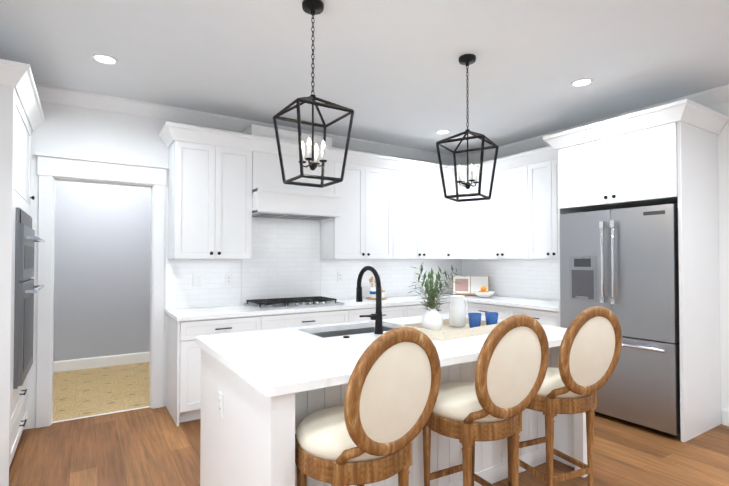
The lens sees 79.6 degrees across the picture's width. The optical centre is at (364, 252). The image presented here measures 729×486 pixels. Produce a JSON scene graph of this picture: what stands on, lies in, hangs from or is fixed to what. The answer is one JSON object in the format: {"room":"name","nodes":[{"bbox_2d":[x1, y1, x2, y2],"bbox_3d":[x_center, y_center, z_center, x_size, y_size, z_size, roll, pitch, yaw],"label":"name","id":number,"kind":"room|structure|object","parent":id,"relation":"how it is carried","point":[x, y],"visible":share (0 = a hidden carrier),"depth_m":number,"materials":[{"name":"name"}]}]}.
{"room":"kitchen","nodes":[
{"label":"kitchen","id":0,"kind":"room"},
{"bbox_2d":[52,362,149,421],"bbox_3d":[-2.873,1.509,4.897,2.740,0.060,2.160,1,-1,-33],"label":"floor","id":1,"kind":"structure","parent":0,"point":[89,392],"depth_m":4.66,"materials":[{"name":"beige tile"}]},
{"bbox_2d":[53,180,150,360],"bbox_3d":[-3.422,0.068,5.779,2.740,2.850,0.120,1,-1,-33],"label":"wall","id":2,"kind":"structure","parent":0,"point":[102,272],"depth_m":5.68,"materials":[{"name":"paint"}]},
{"bbox_2d":[53,351,149,372],"bbox_3d":[-3.386,1.424,5.701,2.500,0.135,0.014,1,-1,-33],"label":"baseboard","id":3,"kind":"structure","parent":2,"relation":"attached to","point":[91,362],"depth_m":5.66,"materials":[{"name":"paint"}]},
{"bbox_2d":[23,101,453,429],"bbox_3d":[-0.993,0.053,4.840,5.840,2.850,0.120,1,-1,-33],"label":"wall","id":4,"kind":"structure","parent":0,"point":[69,130],"depth_m":3.88,"materials":[{"name":"paint"}]},
{"bbox_2d":[52,406,149,422],"bbox_3d":[-2.354,1.462,3.947,0.758,0.004,0.030,1,-1,-33],"label":"trim","id":5,"kind":"structure","parent":4,"relation":"attached to","point":[100,414],"depth_m":3.93,"materials":[{"name":"paint"}]},
{"bbox_2d":[34,152,168,427],"bbox_3d":[-2.351,0.320,3.960,1.030,2.287,0.192,1,-1,-33],"label":"door frame","id":6,"kind":"structure","parent":4,"relation":"attached to","point":[51,168],"depth_m":3.82,"materials":[{"name":"paint"}]},
{"bbox_2d":[167,123,254,258],"bbox_3d":[-1.494,-0.529,4.249,0.710,1.196,0.348,1,-1,-33],"label":"upper cabinet","id":7,"kind":"object","parent":4,"relation":"attached to","point":[210,171],"depth_m":4.08,"materials":[{"name":"paint"}]},
{"bbox_2d":[35,83,462,164],"bbox_3d":[-0.946,-1.316,4.769,5.400,0.115,0.088,1,-1,-33],"label":"crown molding","id":8,"kind":"structure","parent":4,"relation":"attached to","point":[91,100],"depth_m":4.27,"materials":[{"name":"paint"}]},
{"bbox_2d":[243,124,341,219],"bbox_3d":[-0.764,-0.816,4.625,0.916,0.904,0.512,1,-1,-33],"label":"range hood","id":9,"kind":"object","parent":4,"relation":"attached to","point":[274,195],"visible":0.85,"depth_m":4.45,"materials":[{"name":"paint"}]},
{"bbox_2d":[165,218,461,308],"bbox_3d":[-0.254,0.106,5.234,3.911,0.915,0.006,1,-1,-33],"label":"tile backsplash","id":10,"kind":"structure","parent":4,"relation":"attached to","point":[285,261],"depth_m":4.84,"materials":[{"name":"white tile"}]},
{"bbox_2d":[192,274,201,286],"bbox_3d":[-1.653,0.280,4.327,0.092,0.120,0.010,1,-1,-33],"label":"electrical outlet","id":11,"kind":"object","parent":10,"relation":"attached to","point":[196,279],"visible":1,"depth_m":4.32,"materials":[{"name":"white plastic"}]},
{"bbox_2d":[225,274,232,285],"bbox_3d":[-1.392,0.282,4.495,0.075,0.120,0.008,1,-1,-33],"label":"electrical outlet","id":12,"kind":"object","parent":10,"relation":"attached to","point":[228,279],"visible":1,"depth_m":4.49,"materials":[{"name":"white plastic"}]},
{"bbox_2d":[337,272,342,281],"bbox_3d":[-0.289,0.294,5.200,0.075,0.120,0.008,1,-1,-33],"label":"electrical outlet","id":13,"kind":"object","parent":10,"relation":"attached to","point":[339,276],"visible":1,"depth_m":5.20,"materials":[{"name":"white plastic"}]},
{"bbox_2d":[414,270,418,278],"bbox_3d":[0.697,0.304,5.830,0.075,0.120,0.008,1,-1,-33],"label":"electrical outlet","id":14,"kind":"object","parent":10,"relation":"attached to","point":[416,276],"visible":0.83,"depth_m":5.82,"materials":[{"name":"white plastic"}]},
{"bbox_2d":[319,150,394,258],"bbox_3d":[-0.086,-0.515,5.148,0.789,1.196,0.348,1,-1,-33],"label":"upper cabinet","id":15,"kind":"object","parent":4,"relation":"attached to","point":[365,229],"depth_m":4.99,"materials":[{"name":"paint"}]},
{"bbox_2d":[395,158,446,258],"bbox_3d":[0.608,-0.508,5.592,0.859,1.196,0.348,1,-1,-33],"label":"upper cabinet","id":16,"kind":"object","parent":4,"relation":"attached to","point":[395,208],"depth_m":5.43,"materials":[{"name":"paint"}]},
{"bbox_2d":[447,165,478,258],"bbox_3d":[1.252,-0.508,5.641,0.298,1.193,0.298,1,-1,-33],"label":"upper cabinet","id":17,"kind":"object","parent":4,"relation":"attached to","point":[462,217],"depth_m":5.63,"materials":[{"name":"paint"}]},
{"bbox_2d":[0,0,728,156],"bbox_3d":[0.520,-1.460,2.496,5.840,0.100,9.940,1,-1,-33],"label":"ceiling","id":18,"kind":"structure","parent":0,"point":[392,72],"depth_m":3.15,"materials":[{"name":"paint"}]},
{"bbox_2d":[91,54,117,64],"bbox_3d":[-1.880,-1.394,3.168,0.170,0.009,0.170,1,-1,-33],"label":"recessed light","id":19,"kind":"object","parent":18,"relation":"in","point":[105,59],"visible":1,"depth_m":3.17,"materials":[{"name":"white plastic"}]},
{"bbox_2d":[273,0,353,187],"bbox_3d":[-0.292,-0.900,2.478,0.349,1.019,0.350,1,-1,-33],"label":"pendant lantern","id":20,"kind":"object","parent":18,"relation":"hanging from","point":[313,7],"visible":1,"depth_m":2.46,"materials":[{"name":"black metal"}]},
{"bbox_2d":[435,130,450,133],"bbox_3d":[0.892,-1.365,4.976,0.170,0.009,0.170,1,-1,-33],"label":"recessed light","id":21,"kind":"object","parent":18,"relation":"in","point":[442,131],"visible":1,"depth_m":4.97,"materials":[{"name":"white plastic"}]},
{"bbox_2d":[436,54,498,201],"bbox_3d":[0.740,-0.889,3.138,0.350,1.019,0.350,-1,-1,32],"label":"pendant lantern","id":22,"kind":"object","parent":18,"relation":"hanging from","point":[467,60],"visible":1,"depth_m":3.12,"materials":[{"name":"black metal"}]},
{"bbox_2d":[570,78,592,86],"bbox_3d":[1.781,-1.387,3.586,0.170,0.009,0.170,1,-1,-33],"label":"recessed light","id":23,"kind":"object","parent":18,"relation":"in","point":[582,82],"visible":1,"depth_m":3.58,"materials":[{"name":"white plastic"}]},
{"bbox_2d":[9,406,728,485],"bbox_3d":[1.102,1.455,1.539,5.840,0.060,7.780,1,-1,-33],"label":"floor","id":24,"kind":"structure","parent":0,"point":[149,446],"depth_m":3.12,"materials":[{"name":"brown wood"}]},
{"bbox_2d":[0,59,44,485],"bbox_3d":[-2.675,0.151,2.977,0.759,2.595,1.200,1,-1,-33],"label":"tall cabinet","id":25,"kind":"object","parent":24,"relation":"on","point":[21,114],"visible":1,"depth_m":2.82,"materials":[{"name":"paint"}]},
{"bbox_2d":[166,314,261,425],"bbox_3d":[-1.416,1.026,4.113,0.699,0.880,0.618,1,-1,-33],"label":"base cabinet","id":26,"kind":"object","parent":24,"relation":"on","point":[183,376],"depth_m":3.75,"materials":[{"name":"paint"}]},
{"bbox_2d":[165,293,475,320],"bbox_3d":[-0.080,0.579,4.964,3.922,0.039,0.637,1,-1,-33],"label":"countertop","id":27,"kind":"structure","parent":26,"relation":"on","point":[189,314],"depth_m":4.26,"materials":[{"name":"stone"}]},
{"bbox_2d":[244,296,343,309],"bbox_3d":[-0.737,0.525,4.580,0.903,0.055,0.533,1,-1,-33],"label":"gas cooktop","id":28,"kind":"object","parent":27,"relation":"in","point":[283,303],"visible":1,"depth_m":4.49,"materials":[{"name":"silver metal"}]},
{"bbox_2d":[366,276,386,299],"bbox_3d":[0.144,0.421,5.264,0.256,0.285,0.256,1,-1,-33],"label":"utensil crock","id":29,"kind":"object","parent":27,"relation":"on","point":[372,293],"visible":0.56,"depth_m":5.20,"materials":[{"name":"white ceramic"}]},
{"bbox_2d":[452,276,488,295],"bbox_3d":[1.403,0.446,5.786,0.470,0.253,0.138,0,-1,12],"label":"cookbook stand","id":30,"kind":"object","parent":27,"relation":"on","point":[468,285],"visible":0.83,"depth_m":5.79,"materials":[{"name":"white paper"}]},
{"bbox_2d":[473,286,494,297],"bbox_3d":[1.490,0.494,5.459,0.270,0.145,0.270,1,-1,-33],"label":"bowl","id":31,"kind":"object","parent":27,"relation":"on","point":[483,292],"visible":1,"depth_m":5.40,"materials":[{"name":"white ceramic"}]},
{"bbox_2d":[262,309,349,329],"bbox_3d":[-0.726,1.034,4.555,0.940,0.880,0.618,1,-1,-33],"label":"base cabinet","id":32,"kind":"object","parent":24,"relation":"on","point":[276,321],"depth_m":4.28,"materials":[{"name":"paint"}]},
{"bbox_2d":[295,327,440,485],"bbox_3d":[-0.021,0.854,1.808,0.476,1.152,0.589,1,-1,-36],"label":"bar stool","id":33,"kind":"object","parent":24,"relation":"on","point":[369,430],"visible":1,"depth_m":1.63,"materials":[{"name":"brown wood"}]},
{"bbox_2d":[350,305,409,321],"bbox_3d":[-0.006,1.041,5.015,0.770,0.880,0.618,1,-1,-33],"label":"base cabinet","id":34,"kind":"object","parent":24,"relation":"on","point":[388,312],"depth_m":4.81,"materials":[{"name":"paint"}]},
{"bbox_2d":[200,346,587,485],"bbox_3d":[0.222,1.006,2.802,2.190,0.879,1.264,1,-1,-33],"label":"kitchen island","id":35,"kind":"object","parent":24,"relation":"on","point":[248,439],"visible":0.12,"depth_m":2.34,"materials":[{"name":"paint"}]},
{"bbox_2d":[218,392,222,417],"bbox_3d":[-0.752,0.797,2.287,0.008,0.116,0.072,1,-1,-33],"label":"outlet","id":36,"kind":"object","parent":35,"relation":"attached to","point":[220,413],"visible":1,"depth_m":2.27,"materials":[{"name":"white plastic"}]},
{"bbox_2d":[196,313,566,396],"bbox_3d":[0.237,0.637,2.786,2.250,0.224,1.290,1,-1,-33],"label":"countertop","id":37,"kind":"structure","parent":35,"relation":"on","point":[275,362],"depth_m":2.30,"materials":[{"name":"stone"}]},
{"bbox_2d":[356,266,382,333],"bbox_3d":[-0.021,0.308,2.887,0.181,0.435,0.289,1,-1,-33],"label":"faucet","id":38,"kind":"object","parent":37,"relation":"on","point":[377,316],"visible":1,"depth_m":2.81,"materials":[{"name":"black metal"}]},
{"bbox_2d":[399,318,499,340],"bbox_3d":[0.587,0.501,2.899,0.620,0.050,0.380,1,-1,-39],"label":"table runner","id":39,"kind":"object","parent":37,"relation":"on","point":[447,331],"visible":0.42,"depth_m":2.74,"materials":[{"name":"beige fabric"}]},
{"bbox_2d":[409,263,464,330],"bbox_3d":[0.471,0.285,2.836,0.429,0.453,0.390,1,-1,-33],"label":"vase","id":40,"kind":"object","parent":39,"relation":"on","point":[432,319],"visible":0.94,"depth_m":2.78,"materials":[{"name":"white ceramic"}]},
{"bbox_2d":[449,295,467,326],"bbox_3d":[0.662,0.409,3.054,0.158,0.212,0.120,1,-1,-33],"label":"pitcher","id":41,"kind":"object","parent":39,"relation":"on","point":[457,311],"visible":1,"depth_m":3.00,"materials":[{"name":"white ceramic"}]},
{"bbox_2d":[468,313,481,327],"bbox_3d":[0.734,0.461,2.911,0.089,0.105,0.089,1,-1,-33],"label":"cup","id":42,"kind":"object","parent":39,"relation":"on","point":[474,319],"visible":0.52,"depth_m":2.88,"materials":[{"name":"blue ceramic"}]},
{"bbox_2d":[485,312,497,324],"bbox_3d":[0.859,0.461,2.954,0.089,0.105,0.089,1,-1,-33],"label":"cup","id":43,"kind":"object","parent":39,"relation":"on","point":[491,318],"visible":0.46,"depth_m":2.92,"materials":[{"name":"blue ceramic"}]},
{"bbox_2d":[410,302,449,316],"bbox_3d":[0.668,1.048,5.446,0.829,0.880,0.618,1,-1,-33],"label":"base cabinet","id":44,"kind":"object","parent":24,"relation":"on","point":[416,309],"depth_m":5.10,"materials":[{"name":"paint"}]},
{"bbox_2d":[464,302,505,318],"bbox_3d":[1.670,1.045,5.280,0.618,0.880,0.699,1,-1,-33],"label":"base cabinet","id":45,"kind":"object","parent":24,"relation":"on","point":[473,307],"depth_m":5.11,"materials":[{"name":"paint"}]},
{"bbox_2d":[423,314,548,485],"bbox_3d":[0.566,0.860,2.195,0.476,1.152,0.589,0,-1,-29],"label":"bar stool","id":46,"kind":"object","parent":24,"relation":"on","point":[493,401],"visible":0.96,"depth_m":2.02,"materials":[{"name":"brown wood"}]},
{"bbox_2d":[506,306,558,326],"bbox_3d":[2.032,1.036,4.714,0.618,0.880,0.645,1,-1,-33],"label":"base cabinet","id":47,"kind":"object","parent":24,"relation":"on","point":[544,317],"depth_m":4.51,"materials":[{"name":"paint"}]},
{"bbox_2d":[464,295,558,311],"bbox_3d":[1.846,0.580,5.002,0.637,0.039,1.320,1,-1,-33],"label":"countertop","id":48,"kind":"structure","parent":47,"relation":"on","point":[548,305],"depth_m":4.96,"materials":[{"name":"stone"}]},
{"bbox_2d":[507,306,621,485],"bbox_3d":[1.117,0.865,2.549,0.476,1.152,0.589,0,-1,-24],"label":"bar stool","id":49,"kind":"object","parent":24,"relation":"on","point":[588,358],"visible":0.85,"depth_m":2.37,"materials":[{"name":"brown wood"}]},
{"bbox_2d":[560,204,680,436],"bbox_3d":[2.395,0.549,3.947,0.754,1.830,0.964,1,-1,-33],"label":"refrigerator","id":50,"kind":"object","parent":24,"relation":"on","point":[622,264],"visible":0.71,"depth_m":3.62,"materials":[{"name":"silver metal"}]},
{"bbox_2d":[543,99,728,441],"bbox_3d":[2.411,0.166,3.962,0.802,2.595,1.216,1,-1,-33],"label":"tall cabinet","id":51,"kind":"object","parent":24,"relation":"on","point":[658,155],"visible":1,"depth_m":3.58,"materials":[{"name":"paint"}]},
{"bbox_2d":[470,101,728,423],"bbox_3d":[3.528,0.025,3.078,0.120,2.850,7.720,1,-1,-33],"label":"wall","id":52,"kind":"structure","parent":0,"point":[723,170],"depth_m":3.71,"materials":[{"name":"paint"}]},
{"bbox_2d":[479,162,526,258],"bbox_3d":[1.790,-0.449,5.366,0.348,1.071,0.764,1,-1,-33],"label":"upper cabinet","id":53,"kind":"object","parent":52,"relation":"attached to","point":[503,217],"depth_m":5.23,"materials":[{"name":"paint"}]},
{"bbox_2d":[462,259,557,300],"bbox_3d":[1.931,0.328,5.450,0.006,0.478,1.977,1,-1,-33],"label":"tile backsplash","id":54,"kind":"structure","parent":52,"relation":"attached to","point":[530,278],"depth_m":5.45,"materials":[{"name":"white tile"}]},
{"bbox_2d":[527,158,557,258],"bbox_3d":[2.157,-0.458,4.791,0.348,1.071,0.600,1,-1,-33],"label":"upper cabinet","id":55,"kind":"object","parent":52,"relation":"attached to","point":[542,177],"depth_m":4.80,"materials":[{"name":"paint"}]},
{"bbox_2d":[463,84,728,164],"bbox_3d":[3.440,-1.344,3.044,0.088,0.115,7.720,1,-1,-33],"label":"crown molding","id":56,"kind":"structure","parent":52,"relation":"attached to","point":[717,95],"depth_m":4.78,"materials":[{"name":"paint"}]},
{"bbox_2d":[723,408,728,425],"bbox_3d":[4.293,1.361,1.736,0.014,0.135,4.670,1,-1,-33],"label":"baseboard","id":57,"kind":"structure","parent":52,"relation":"attached to","point":[726,417],"depth_m":3.68,"materials":[{"name":"paint"}]}
]}

